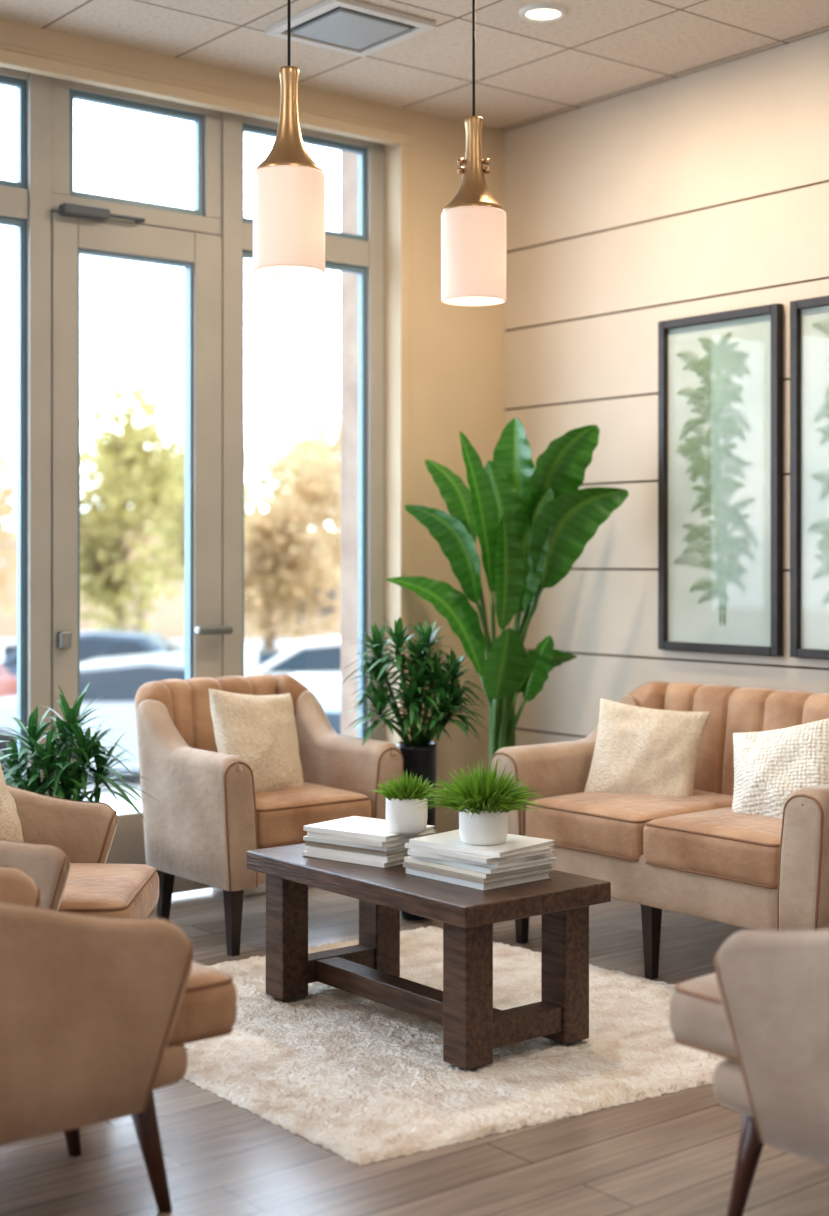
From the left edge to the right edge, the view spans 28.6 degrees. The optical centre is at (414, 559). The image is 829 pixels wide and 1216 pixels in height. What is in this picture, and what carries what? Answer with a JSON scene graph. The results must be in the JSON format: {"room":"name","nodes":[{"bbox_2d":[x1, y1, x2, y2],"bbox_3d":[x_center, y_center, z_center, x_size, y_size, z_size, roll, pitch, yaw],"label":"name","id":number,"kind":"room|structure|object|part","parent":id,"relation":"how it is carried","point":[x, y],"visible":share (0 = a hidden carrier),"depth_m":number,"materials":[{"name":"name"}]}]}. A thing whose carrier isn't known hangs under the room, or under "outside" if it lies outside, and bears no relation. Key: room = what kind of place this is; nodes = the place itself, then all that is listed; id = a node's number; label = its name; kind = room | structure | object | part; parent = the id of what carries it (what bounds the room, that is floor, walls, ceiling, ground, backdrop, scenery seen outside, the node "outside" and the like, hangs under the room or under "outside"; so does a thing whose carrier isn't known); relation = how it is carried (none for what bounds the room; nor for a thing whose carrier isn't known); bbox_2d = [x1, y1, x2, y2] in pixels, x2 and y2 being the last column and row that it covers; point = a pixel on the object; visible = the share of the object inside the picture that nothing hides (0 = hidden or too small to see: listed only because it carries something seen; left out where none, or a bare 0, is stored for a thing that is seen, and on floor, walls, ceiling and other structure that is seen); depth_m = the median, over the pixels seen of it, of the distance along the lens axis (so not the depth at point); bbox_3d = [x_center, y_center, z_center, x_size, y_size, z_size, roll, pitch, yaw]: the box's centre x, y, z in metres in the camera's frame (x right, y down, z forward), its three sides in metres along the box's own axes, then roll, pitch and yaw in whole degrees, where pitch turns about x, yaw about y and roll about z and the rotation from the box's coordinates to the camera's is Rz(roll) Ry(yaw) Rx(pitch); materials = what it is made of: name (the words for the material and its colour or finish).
{"room":"waiting room","nodes":[
{"label":"waiting room","id":0,"kind":"room"},
{"bbox_2d":[0,19,505,833],"bbox_3d":[-1.828,-0.273,4.976,5.750,2.945,0.200,0,0,-39],"label":"wall","id":1,"kind":"structure","parent":0,"point":[456,353],"depth_m":6.35,"materials":[{"name":"paint"}]},
{"bbox_2d":[0,216,26,778],"bbox_3d":[-1.738,-0.117,5.087,1.110,2.035,0.030,0,0,-39],"label":"window","id":2,"kind":"structure","parent":1,"relation":"in","point":[21,225],"depth_m":5.42,"materials":[{"name":"blue"}]},
{"bbox_2d":[0,76,26,188],"bbox_3d":[-1.738,-1.417,5.087,1.110,0.365,0.030,0,0,-39],"label":"window","id":3,"kind":"structure","parent":1,"relation":"in","point":[21,85],"depth_m":5.41,"materials":[{"name":"blue"}]},
{"bbox_2d":[69,90,203,215],"bbox_3d":[-0.977,-1.417,5.694,0.535,0.365,0.030,0,0,-39],"label":"window","id":4,"kind":"structure","parent":1,"relation":"in","point":[198,120],"depth_m":5.73,"materials":[{"name":"blue"}]},
{"bbox_2d":[51,203,232,893],"bbox_3d":[-0.953,-0.007,5.665,0.673,2.375,0.135,0,0,-39],"label":"door","id":5,"kind":"structure","parent":1,"relation":"in","point":[77,230],"depth_m":5.64,"materials":[{"name":"paint"}]},
{"bbox_3d":[-0.724,0.250,5.802,0.145,0.030,0.063,0,0,-39],"label":"handle","id":6,"kind":"part","parent":5,"relation":"part of","materials":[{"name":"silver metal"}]},
{"bbox_2d":[0,67,383,890],"bbox_3d":[-1.178,-0.215,5.533,2.661,2.830,0.080,0,0,-39],"label":"window frame","id":7,"kind":"structure","parent":1,"relation":"attached to","point":[48,98],"depth_m":5.85,"materials":[{"name":"paint"}]},
{"bbox_2d":[0,42,408,741],"bbox_3d":[-1.085,-0.235,5.448,2.700,2.870,0.050,0,0,-39],"label":"trim","id":8,"kind":"structure","parent":1,"relation":"attached to","point":[14,57],"depth_m":6.00,"materials":[{"name":"paint"}]},
{"bbox_2d":[244,883,308,895],"bbox_3d":[-1.118,1.140,5.453,2.655,0.120,0.119,0,0,-39],"label":"trim","id":9,"kind":"structure","parent":1,"relation":"attached to","point":[261,888],"depth_m":5.82,"materials":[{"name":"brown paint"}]},
{"bbox_2d":[242,250,366,737],"bbox_3d":[-0.422,-0.117,6.137,0.585,2.035,0.030,0,0,-39],"label":"window","id":10,"kind":"structure","parent":1,"relation":"in","point":[361,271],"depth_m":6.30,"materials":[{"name":"blue"}]},
{"bbox_2d":[242,124,366,240],"bbox_3d":[-0.422,-1.417,6.137,0.585,0.365,0.030,0,0,-39],"label":"window","id":11,"kind":"structure","parent":1,"relation":"in","point":[361,151],"depth_m":6.25,"materials":[{"name":"blue"}]},
{"bbox_2d":[0,886,828,1215],"bbox_3d":[0.084,1.250,2.581,5.750,0.100,6.330,0,0,-39],"label":"floor","id":12,"kind":"structure","parent":0,"point":[671,1154],"depth_m":3.24,"materials":[{"name":"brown wood"}]},
{"bbox_2d":[0,784,158,917],"bbox_3d":[-1.022,0.859,3.869,0.763,0.682,0.693,0,0,-1],"label":"armchair","id":13,"kind":"object","parent":12,"relation":"on","point":[65,848],"visible":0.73,"depth_m":3.94,"materials":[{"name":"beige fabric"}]},
{"bbox_2d":[0,763,23,841],"bbox_3d":[-1.060,0.615,3.983,0.158,0.295,0.310,0,0,6],"label":"throw pillow","id":14,"kind":"object","parent":13,"relation":"on","point":[10,824],"visible":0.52,"depth_m":4.01,"materials":[{"name":"beige fabric"}]},
{"bbox_3d":[-0.994,0.751,3.568,0.475,0.438,0.092,0,0,-1],"label":"armrest","id":15,"kind":"part","parent":13,"relation":"part of","materials":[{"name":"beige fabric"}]},
{"bbox_3d":[-1.000,0.751,4.169,0.475,0.438,0.092,0,0,-1],"label":"armrest","id":16,"kind":"part","parent":13,"relation":"part of","materials":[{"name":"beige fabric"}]},
{"bbox_2d":[59,863,158,917],"bbox_3d":[-0.960,0.818,3.869,0.640,0.133,0.515,0,0,-1],"label":"seat cushion","id":17,"kind":"object","parent":13,"relation":"on","point":[98,889],"depth_m":3.80,"materials":[{"name":"orange fabric"}]},
{"bbox_2d":[0,682,162,820],"bbox_3d":[-1.077,0.787,4.907,0.568,0.826,0.552,0,0,-39],"label":"potted palm","id":18,"kind":"object","parent":12,"relation":"on","point":[72,775],"visible":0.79,"depth_m":4.87,"materials":[{"name":"green plant"}]},
{"bbox_2d":[0,866,236,1212],"bbox_3d":[-0.782,0.859,2.971,0.788,0.682,0.687,0,0,-39],"label":"armchair","id":19,"kind":"object","parent":12,"relation":"on","point":[98,1014],"visible":1,"depth_m":2.76,"materials":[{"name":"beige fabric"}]},
{"bbox_3d":[-0.945,0.750,3.222,0.440,0.421,0.091,0,0,-39],"label":"armrest","id":20,"kind":"part","parent":19,"relation":"part of","materials":[{"name":"beige fabric"}]},
{"bbox_3d":[-0.705,1.075,3.251,0.053,0.250,0.092,0,0,18],"label":"leg","id":21,"kind":"part","parent":19,"relation":"part of","materials":[{"name":"brown wood"}]},
{"bbox_3d":[-0.574,0.750,2.756,0.440,0.421,0.091,0,0,-39],"label":"armrest","id":22,"kind":"part","parent":19,"relation":"part of","materials":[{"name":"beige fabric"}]},
{"bbox_3d":[-0.492,1.075,2.984,0.092,0.250,0.053,0,0,-5],"label":"leg","id":23,"kind":"part","parent":19,"relation":"part of","materials":[{"name":"brown wood"}]},
{"bbox_3d":[-0.785,0.909,2.968,0.575,0.092,0.530,0,0,-39],"label":"seat","id":24,"kind":"part","parent":19,"relation":"part of","materials":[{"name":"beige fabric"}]},
{"bbox_2d":[168,961,236,1042],"bbox_3d":[-0.735,0.818,3.009,0.665,0.133,0.515,0,0,-39],"label":"seat cushion","id":25,"kind":"object","parent":19,"relation":"on","point":[208,1006],"depth_m":2.97,"materials":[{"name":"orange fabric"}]},
{"bbox_2d":[135,674,402,955],"bbox_3d":[-0.502,0.798,5.303,0.703,0.804,0.657,0,0,-39],"label":"armchair","id":26,"kind":"object","parent":12,"relation":"on","point":[211,814],"visible":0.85,"depth_m":5.14,"materials":[{"name":"beige fabric"}]},
{"bbox_3d":[-0.816,1.093,5.323,0.048,0.215,0.068,0,0,-39],"label":"leg","id":27,"kind":"part","parent":26,"relation":"part of","materials":[{"name":"brown wood"}]},
{"bbox_3d":[-0.685,0.720,5.074,0.132,0.540,0.526,0,0,-39],"label":"armrest","id":28,"kind":"part","parent":26,"relation":"part of","materials":[{"name":"beige fabric"}]},
{"bbox_3d":[-0.654,0.693,5.493,0.692,0.594,0.171,0,0,-39],"label":"backrest","id":29,"kind":"part","parent":26,"relation":"part of","materials":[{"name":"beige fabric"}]},
{"bbox_3d":[-0.550,1.093,4.934,0.048,0.215,0.048,0,0,-39],"label":"leg","id":30,"kind":"part","parent":26,"relation":"part of","materials":[{"name":"brown wood"}]},
{"bbox_2d":[209,688,304,793],"bbox_3d":[-0.504,0.600,5.231,0.186,0.389,0.408,0,0,38],"label":"throw pillow","id":31,"kind":"object","parent":26,"relation":"on","point":[261,730],"visible":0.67,"depth_m":5.16,"materials":[{"name":"beige fabric"}]},
{"bbox_3d":[-0.472,0.909,5.265,0.461,0.161,0.520,0,0,-39],"label":"seat","id":32,"kind":"part","parent":26,"relation":"part of","materials":[{"name":"beige fabric"}]},
{"bbox_2d":[255,782,370,844],"bbox_3d":[-0.454,0.805,5.242,0.441,0.145,0.500,0,0,-39],"label":"seat cushion","id":33,"kind":"object","parent":26,"relation":"on","point":[281,816],"depth_m":5.05,"materials":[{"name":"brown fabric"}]},
{"bbox_3d":[-0.238,0.720,5.430,0.132,0.540,0.526,0,0,-39],"label":"armrest","id":34,"kind":"part","parent":26,"relation":"part of","materials":[{"name":"beige fabric"}]},
{"bbox_2d":[337,617,489,920],"bbox_3d":[0.002,0.693,5.447,0.527,1.014,0.400,0,0,-3],"label":"dracaena","id":35,"kind":"object","parent":12,"relation":"on","point":[419,754],"visible":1,"depth_m":5.41,"materials":[{"name":"green plant"}]},
{"bbox_2d":[183,926,726,1165],"bbox_3d":[0.065,1.190,4.237,1.558,0.019,1.708,0,0,-39],"label":"rug","id":36,"kind":"object","parent":12,"relation":"on","point":[365,1081],"visible":0.61,"depth_m":3.83,"materials":[{"name":"beige carpet"}]},
{"bbox_2d":[247,843,610,1069],"bbox_3d":[0.013,0.984,4.200,0.470,0.388,0.920,0,0,-39],"label":"coffee table","id":37,"kind":"object","parent":36,"relation":"on","point":[370,969],"visible":0.92,"depth_m":3.98,"materials":[{"name":"brown wood"}]},
{"bbox_3d":[-0.346,1.009,4.397,0.085,0.338,0.085,0,0,-39],"label":"leg","id":38,"kind":"part","parent":37,"relation":"part of","materials":[{"name":"brown wood"}]},
{"bbox_3d":[-0.223,1.117,4.495,0.230,0.062,0.068,0,0,-39],"label":"rail","id":39,"kind":"part","parent":37,"relation":"part of","materials":[{"name":"brown wood"}]},
{"bbox_2d":[303,850,404,867],"bbox_3d":[-0.124,0.783,4.329,0.283,0.012,0.207,0,0,38],"label":"magazine","id":40,"kind":"object","parent":37,"relation":"on","point":[305,853],"visible":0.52,"depth_m":4.22,"materials":[{"name":"paper"}]},
{"bbox_2d":[307,846,410,862],"bbox_3d":[-0.117,0.769,4.328,0.272,0.015,0.208,0,0,37],"label":"magazine","id":41,"kind":"object","parent":40,"relation":"on","point":[386,859],"visible":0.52,"depth_m":4.23,"materials":[{"name":"paper"}]},
{"bbox_2d":[305,841,408,855],"bbox_3d":[-0.121,0.755,4.339,0.274,0.014,0.207,0,0,36],"label":"magazine","id":42,"kind":"object","parent":41,"relation":"on","point":[308,843],"visible":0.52,"depth_m":4.24,"materials":[{"name":"paper"}]},
{"bbox_2d":[303,836,408,851],"bbox_3d":[-0.122,0.742,4.328,0.281,0.010,0.208,0,0,37],"label":"magazine","id":43,"kind":"object","parent":42,"relation":"on","point":[306,838],"visible":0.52,"depth_m":4.23,"materials":[{"name":"paper"}]},
{"bbox_2d":[307,831,436,846],"bbox_3d":[-0.114,0.730,4.329,0.272,0.013,0.215,0,0,41],"label":"magazine","id":44,"kind":"object","parent":43,"relation":"on","point":[376,843],"visible":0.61,"depth_m":4.23,"materials":[{"name":"paper"}]},
{"bbox_2d":[303,816,434,841],"bbox_3d":[-0.120,0.716,4.336,0.280,0.013,0.214,0,0,37],"label":"magazine","id":45,"kind":"object","parent":44,"relation":"on","point":[353,826],"visible":0.91,"depth_m":4.31,"materials":[{"name":"paper"}]},
{"bbox_2d":[371,770,437,833],"bbox_3d":[-0.020,0.626,4.255,0.205,0.166,0.205,0,0,-39],"label":"potted grass","id":46,"kind":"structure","parent":45,"relation":"on","point":[402,816],"depth_m":4.21,"materials":[{"name":"white ceramic"}]},
{"bbox_2d":[386,798,427,833],"bbox_3d":[-0.021,0.663,4.250,0.110,0.092,0.110,0,0,-39],"label":"pot","id":47,"kind":"object","parent":46,"relation":"on","point":[402,816],"depth_m":4.20,"materials":[{"name":"white ceramic"}]},
{"bbox_3d":[-0.099,1.009,4.594,0.085,0.338,0.085,0,0,-39],"label":"leg","id":48,"kind":"part","parent":37,"relation":"part of","materials":[{"name":"brown wood"}]},
{"bbox_3d":[-0.026,1.117,4.169,0.070,0.058,0.687,0,0,-39],"label":"rail","id":49,"kind":"part","parent":37,"relation":"part of","materials":[{"name":"brown wood"}]},
{"bbox_3d":[0.125,1.009,3.807,0.085,0.338,0.085,0,0,-39],"label":"leg","id":50,"kind":"part","parent":37,"relation":"part of","materials":[{"name":"brown wood"}]},
{"bbox_2d":[406,868,550,890],"bbox_3d":[0.157,0.782,4.059,0.229,0.015,0.284,0,0,-41],"label":"magazine","id":51,"kind":"object","parent":37,"relation":"on","point":[510,882],"visible":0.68,"depth_m":3.96,"materials":[{"name":"paper"}]},
{"bbox_2d":[403,861,552,883],"bbox_3d":[0.157,0.767,4.063,0.238,0.013,0.294,0,0,-42],"label":"magazine","id":52,"kind":"object","parent":51,"relation":"on","point":[410,865],"visible":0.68,"depth_m":3.97,"materials":[{"name":"paper"}]},
{"bbox_2d":[404,856,552,878],"bbox_3d":[0.159,0.755,4.064,0.229,0.011,0.299,0,0,-41],"label":"magazine","id":53,"kind":"object","parent":52,"relation":"on","point":[408,858],"visible":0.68,"depth_m":3.97,"materials":[{"name":"paper"}]},
{"bbox_2d":[411,855,556,873],"bbox_3d":[0.172,0.743,4.056,0.229,0.012,0.290,0,0,-41],"label":"magazine","id":54,"kind":"object","parent":53,"relation":"on","point":[547,859],"visible":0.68,"depth_m":3.96,"materials":[{"name":"paper"}]},
{"bbox_2d":[408,849,553,867],"bbox_3d":[0.165,0.731,4.063,0.280,0.012,0.234,0,0,39],"label":"magazine","id":55,"kind":"object","parent":54,"relation":"on","point":[413,852],"visible":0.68,"depth_m":3.98,"materials":[{"name":"paper"}]},
{"bbox_2d":[405,843,551,863],"bbox_3d":[0.159,0.718,4.053,0.230,0.011,0.293,0,0,-42],"label":"magazine","id":56,"kind":"object","parent":55,"relation":"on","point":[461,855],"visible":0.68,"depth_m":3.96,"materials":[{"name":"paper"}]},
{"bbox_2d":[409,829,554,857],"bbox_3d":[0.168,0.706,4.060,0.285,0.012,0.227,0,0,40],"label":"magazine","id":57,"kind":"object","parent":56,"relation":"on","point":[450,840],"visible":0.79,"depth_m":4.00,"materials":[{"name":"paper"}]},
{"bbox_2d":[414,756,548,845],"bbox_3d":[0.161,0.592,4.015,0.331,0.214,0.335,0,0,-26],"label":"potted grass","id":58,"kind":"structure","parent":57,"relation":"on","point":[483,803],"depth_m":3.98,"materials":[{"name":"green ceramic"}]},
{"bbox_2d":[459,809,507,845],"bbox_3d":[0.171,0.655,4.026,0.122,0.088,0.122,0,0,-39],"label":"pot","id":59,"kind":"object","parent":58,"relation":"attached to","point":[486,828],"depth_m":3.97,"materials":[{"name":"white ceramic"}]},
{"bbox_3d":[0.248,1.117,3.905,0.230,0.062,0.068,0,0,-39],"label":"rail","id":60,"kind":"part","parent":37,"relation":"part of","materials":[{"name":"brown wood"}]},
{"bbox_3d":[0.371,1.009,4.003,0.085,0.338,0.085,0,0,-39],"label":"leg","id":61,"kind":"part","parent":37,"relation":"part of","materials":[{"name":"brown wood"}]},
{"bbox_2d":[386,417,628,768],"bbox_3d":[0.330,0.340,5.885,0.871,1.720,0.314,0,0,-2],"label":"potted plant","id":62,"kind":"object","parent":12,"relation":"on","point":[531,523],"visible":0.93,"depth_m":5.86,"materials":[{"name":"green plant"}]},
{"bbox_2d":[490,681,828,979],"bbox_3d":[0.933,0.803,4.864,0.766,0.794,1.312,0,0,-39],"label":"sofa","id":63,"kind":"object","parent":12,"relation":"on","point":[694,855],"visible":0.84,"depth_m":4.68,"materials":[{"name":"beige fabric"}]},
{"bbox_3d":[0.337,1.093,5.092,0.044,0.215,0.044,0,0,-39],"label":"leg","id":64,"kind":"part","parent":63,"relation":"part of","materials":[{"name":"brown wood"}]},
{"bbox_3d":[0.515,0.724,5.267,0.615,0.533,0.161,0,0,-39],"label":"armrest","id":65,"kind":"part","parent":63,"relation":"part of","materials":[{"name":"beige fabric"}]},
{"bbox_2d":[526,790,732,858],"bbox_3d":[0.710,0.794,5.003,0.580,0.147,0.489,0,0,-39],"label":"seat cushion","id":66,"kind":"object","parent":63,"relation":"on","point":[582,825],"depth_m":4.84,"materials":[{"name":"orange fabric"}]},
{"bbox_2d":[584,698,709,796],"bbox_3d":[0.720,0.625,5.089,0.388,0.364,0.192,0,0,23],"label":"throw pillow","id":67,"kind":"object","parent":63,"relation":"on","point":[638,750],"visible":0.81,"depth_m":5.04,"materials":[{"name":"beige fabric"}]},
{"bbox_3d":[0.891,0.914,4.831,0.620,0.152,1.010,0,0,-39],"label":"seat","id":68,"kind":"part","parent":63,"relation":"part of","materials":[{"name":"beige fabric"}]},
{"bbox_3d":[0.680,1.093,4.662,0.044,0.215,0.044,0,0,-39],"label":"leg","id":69,"kind":"part","parent":63,"relation":"part of","materials":[{"name":"brown wood"}]},
{"bbox_2d":[643,807,781,885],"bbox_3d":[1.018,0.794,4.616,0.580,0.147,0.489,0,0,-39],"label":"seat cushion","id":70,"kind":"object","parent":63,"relation":"on","point":[716,846],"depth_m":4.45,"materials":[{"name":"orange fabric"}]},
{"bbox_3d":[1.154,0.698,5.040,0.200,0.584,1.300,0,0,-39],"label":"backrest","id":71,"kind":"part","parent":63,"relation":"part of","materials":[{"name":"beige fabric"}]},
{"bbox_2d":[732,718,828,818],"bbox_3d":[1.053,0.630,4.639,0.382,0.374,0.201,0,0,34],"label":"throw pillow","id":72,"kind":"object","parent":63,"relation":"on","point":[770,765],"visible":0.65,"depth_m":4.60,"materials":[{"name":"beige fabric"}]},
{"bbox_3d":[1.233,0.724,4.367,0.615,0.533,0.161,0,0,-39],"label":"armrest","id":73,"kind":"part","parent":63,"relation":"part of","materials":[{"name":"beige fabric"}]},
{"bbox_2d":[669,928,828,1215],"bbox_3d":[0.907,0.859,2.808,0.687,0.682,0.823,0,0,-39],"label":"armchair","id":74,"kind":"object","parent":12,"relation":"on","point":[763,1009],"visible":1,"depth_m":2.70,"materials":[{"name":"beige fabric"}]},
{"bbox_2d":[669,973,736,1056],"bbox_3d":[0.869,0.818,2.855,0.515,0.133,0.700,0,0,-39],"label":"seat cushion","id":75,"kind":"object","parent":74,"relation":"on","point":[697,1018],"depth_m":2.90,"materials":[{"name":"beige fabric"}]},
{"bbox_3d":[0.909,0.924,2.805,0.530,0.091,0.610,0,0,-39],"label":"seat","id":76,"kind":"part","parent":74,"relation":"part of","materials":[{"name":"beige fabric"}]},
{"bbox_3d":[0.603,1.083,2.914,0.092,0.235,0.053,0,0,18],"label":"leg","id":77,"kind":"part","parent":74,"relation":"part of","materials":[{"name":"brown wood"}]},
{"bbox_3d":[0.666,0.757,2.631,0.092,0.436,0.440,0,0,-39],"label":"armrest","id":78,"kind":"part","parent":74,"relation":"part of","materials":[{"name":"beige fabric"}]},
{"bbox_2d":[0,0,828,130],"bbox_3d":[0.084,-1.795,2.581,5.750,0.100,6.330,0,0,-39],"label":"ceiling","id":79,"kind":"structure","parent":0,"point":[527,72],"depth_m":5.46,"materials":[{"name":"tile"}]},
{"bbox_2d":[253,0,324,277],"bbox_3d":[-0.324,-1.244,4.200,0.187,0.999,0.187,0,0,-39],"label":"pendant light","id":80,"kind":"object","parent":79,"relation":"hanging from","point":[288,185],"visible":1,"depth_m":4.13,"materials":[{"name":"white glass"}]},
{"bbox_3d":[-0.324,-0.873,4.200,0.187,0.256,0.187,0,0,-39],"label":"lamp shade","id":81,"kind":"part","parent":80,"relation":"part of","materials":[{"name":"white glass"}]},
{"bbox_3d":[-0.324,-1.498,4.200,0.008,0.455,0.008,0,0,-39],"label":"cord","id":82,"kind":"part","parent":80,"relation":"part of","materials":[{"name":"black plastic"}]},
{"bbox_2d":[265,0,435,56],"bbox_3d":[-0.209,-1.734,5.296,0.400,0.022,0.400,0,0,-39],"label":"ceiling vent","id":83,"kind":"object","parent":79,"relation":"in","point":[353,27],"visible":1,"depth_m":5.26,"materials":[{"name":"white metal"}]},
{"bbox_3d":[-0.209,-1.730,5.296,0.276,0.014,0.276,0,0,-39],"label":"panel","id":84,"kind":"part","parent":83,"relation":"part of","materials":[{"name":"grey metal"}]},
{"bbox_2d":[441,0,505,305],"bbox_3d":[0.170,-1.242,4.650,0.187,1.004,0.187,0,0,-39],"label":"pendant light","id":85,"kind":"object","parent":79,"relation":"hanging from","point":[473,224],"visible":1,"depth_m":4.58,"materials":[{"name":"white glass"}]},
{"bbox_3d":[0.170,-0.868,4.650,0.187,0.256,0.187,0,0,-39],"label":"lamp shade","id":86,"kind":"part","parent":85,"relation":"part of","materials":[{"name":"white glass"}]},
{"bbox_3d":[0.170,-1.495,4.650,0.008,0.460,0.008,0,0,-39],"label":"cord","id":87,"kind":"part","parent":85,"relation":"part of","materials":[{"name":"black plastic"}]},
{"bbox_2d":[519,3,567,21],"bbox_3d":[0.409,-1.739,5.170,0.156,0.012,0.156,0,0,-39],"label":"recessed light","id":88,"kind":"object","parent":79,"relation":"in","point":[545,12],"visible":1,"depth_m":5.16,"materials":[{"name":"white plastic"}]},
{"bbox_2d":[526,9,559,18],"bbox_3d":[0.409,-1.742,5.170,0.110,0.005,0.110,0,0,-39],"label":"diffuser","id":89,"kind":"object","parent":88,"relation":"attached to","point":[530,13],"depth_m":5.17,"materials":[{"name":"white plastic"}]},
{"bbox_2d":[397,741,436,920],"bbox_3d":[0.008,0.907,5.457,0.132,0.585,0.132,0,0,-39],"label":"pot","id":90,"kind":"object","parent":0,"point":[419,757],"depth_m":5.40,"materials":[{"name":"black ceramic"}]},
{"bbox_2d":[504,31,828,745],"bbox_3d":[2.334,-0.273,4.249,0.150,2.945,6.130,0,0,-39],"label":"wall","id":91,"kind":"structure","parent":0,"point":[706,191],"depth_m":6.02,"materials":[{"name":"paint"}]},
{"bbox_2d":[658,303,782,655],"bbox_3d":[1.065,-0.270,5.692,0.032,1.190,0.544,0,0,-39],"label":"framed print","id":92,"kind":"object","parent":91,"relation":"attached to","point":[720,374],"visible":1,"depth_m":5.68,"materials":[{"name":"white paper"}]},
{"bbox_2d":[790,295,828,658],"bbox_3d":[1.436,-0.270,5.227,0.032,1.190,0.544,0,0,-39],"label":"framed print","id":93,"kind":"object","parent":91,"relation":"attached to","point":[809,318],"visible":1,"depth_m":5.39,"materials":[{"name":"white paper"}]},
{"label":"outside","id":94,"kind":"structure","parent":0,"visible":0},
{"bbox_2d":[0,638,303,811],"bbox_3d":[-25.798,2.650,40.344,130.000,0.100,84.750,0,0,-39],"label":"ground","id":95,"kind":"structure","parent":94,"point":[250,649],"depth_m":19.59,"materials":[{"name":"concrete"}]},
{"bbox_2d":[0,417,16,617],"bbox_3d":[-10.642,-0.488,38.784,3.850,6.187,3.799,0,0,-39],"label":"tree","id":96,"kind":"object","parent":95,"relation":"on","point":[7,492],"visible":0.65,"depth_m":38.37,"materials":[{"name":"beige plant"}]},
{"bbox_2d":[0,665,16,697],"bbox_3d":[-7.009,1.870,21.976,1.900,1.460,4.450,0,0,16],"label":"car","id":97,"kind":"object","parent":95,"relation":"on","point":[8,684],"visible":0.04,"depth_m":23.14,"materials":[{"name":"red paint"}]},
{"bbox_2d":[0,366,16,533],"bbox_3d":[-8.881,-1.217,29.019,3.831,7.643,3.739,0,0,-39],"label":"tree","id":98,"kind":"object","parent":95,"relation":"on","point":[4,424],"visible":0.69,"depth_m":29.78,"materials":[{"name":"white plant"}]},
{"bbox_2d":[0,628,184,675],"bbox_3d":[-5.427,1.870,26.500,4.450,1.460,1.900,0,0,0],"label":"car","id":99,"kind":"object","parent":95,"relation":"on","point":[98,643],"visible":0.13,"depth_m":25.83,"materials":[{"name":"blue paint"}]},
{"bbox_2d":[80,362,183,630],"bbox_3d":[-7.803,-1.540,46.239,4.065,8.290,4.388,0,0,-39],"label":"tree","id":100,"kind":"object","parent":95,"relation":"on","point":[149,377],"visible":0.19,"depth_m":45.72,"materials":[{"name":"green plant"}]},
{"bbox_2d":[80,381,184,631],"bbox_3d":[-5.622,-0.357,30.088,3.573,5.926,2.862,0,0,-39],"label":"tree","id":101,"kind":"object","parent":95,"relation":"on","point":[121,460],"visible":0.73,"depth_m":29.76,"materials":[{"name":"green plant"}]},
{"bbox_2d":[0,652,264,782],"bbox_3d":[-3.427,1.870,19.500,4.450,1.460,1.900,0,0,0],"label":"car","id":102,"kind":"object","parent":95,"relation":"on","point":[117,680],"visible":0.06,"depth_m":18.76,"materials":[{"name":"grey paint"}]},
{"bbox_2d":[0,511,340,638],"bbox_3d":[-8.504,0.500,56.702,23.400,4.200,6.600,0,0,0],"label":"building","id":103,"kind":"structure","parent":95,"relation":"on","point":[169,622],"depth_m":54.00,"materials":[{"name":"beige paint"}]},
{"bbox_2d":[121,425,264,614],"bbox_3d":[-4.879,-0.307,38.012,3.545,5.828,3.932,0,0,-39],"label":"tree","id":104,"kind":"object","parent":95,"relation":"on","point":[169,536],"visible":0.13,"depth_m":38.02,"materials":[{"name":"green plant"}]},
{"bbox_2d":[244,451,340,647],"bbox_3d":[-2.558,0.282,31.081,2.924,4.651,3.156,0,0,-39],"label":"tree","id":105,"kind":"object","parent":95,"relation":"on","point":[280,545],"visible":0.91,"depth_m":30.56,"materials":[{"name":"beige plant"}]},
{"bbox_2d":[244,411,340,640],"bbox_3d":[-3.145,-0.784,46.055,3.725,6.779,3.656,0,0,-39],"label":"tree","id":106,"kind":"object","parent":95,"relation":"on","point":[307,441],"visible":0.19,"depth_m":45.83,"materials":[{"name":"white plant"}]},
{"bbox_2d":[246,635,340,675],"bbox_3d":[-1.227,1.870,24.498,4.450,1.460,1.900,0,0,-6],"label":"car","id":107,"kind":"object","parent":95,"relation":"on","point":[316,655],"visible":0.09,"depth_m":23.76,"materials":[{"name":"white paint"}]},
{"bbox_2d":[268,401,340,591],"bbox_3d":[-1.282,-0.789,38.025,3.918,6.789,3.944,0,0,-39],"label":"tree","id":108,"kind":"object","parent":95,"relation":"on","point":[335,550],"visible":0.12,"depth_m":37.45,"materials":[{"name":"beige plant"}]},
{"bbox_2d":[291,674,340,734],"bbox_3d":[-0.760,1.870,15.777,1.900,1.460,4.450,0,0,21],"label":"car","id":109,"kind":"object","parent":95,"relation":"on","point":[324,687],"visible":0.05,"depth_m":15.22,"materials":[{"name":"white paint"}]},
{"bbox_2d":[341,151,357,737],"bbox_3d":[-0.155,0.200,7.040,0.200,4.800,0.300,0,0,-39],"label":"brick column","id":110,"kind":"structure","parent":95,"relation":"on","point":[349,161],"depth_m":7.04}
]}

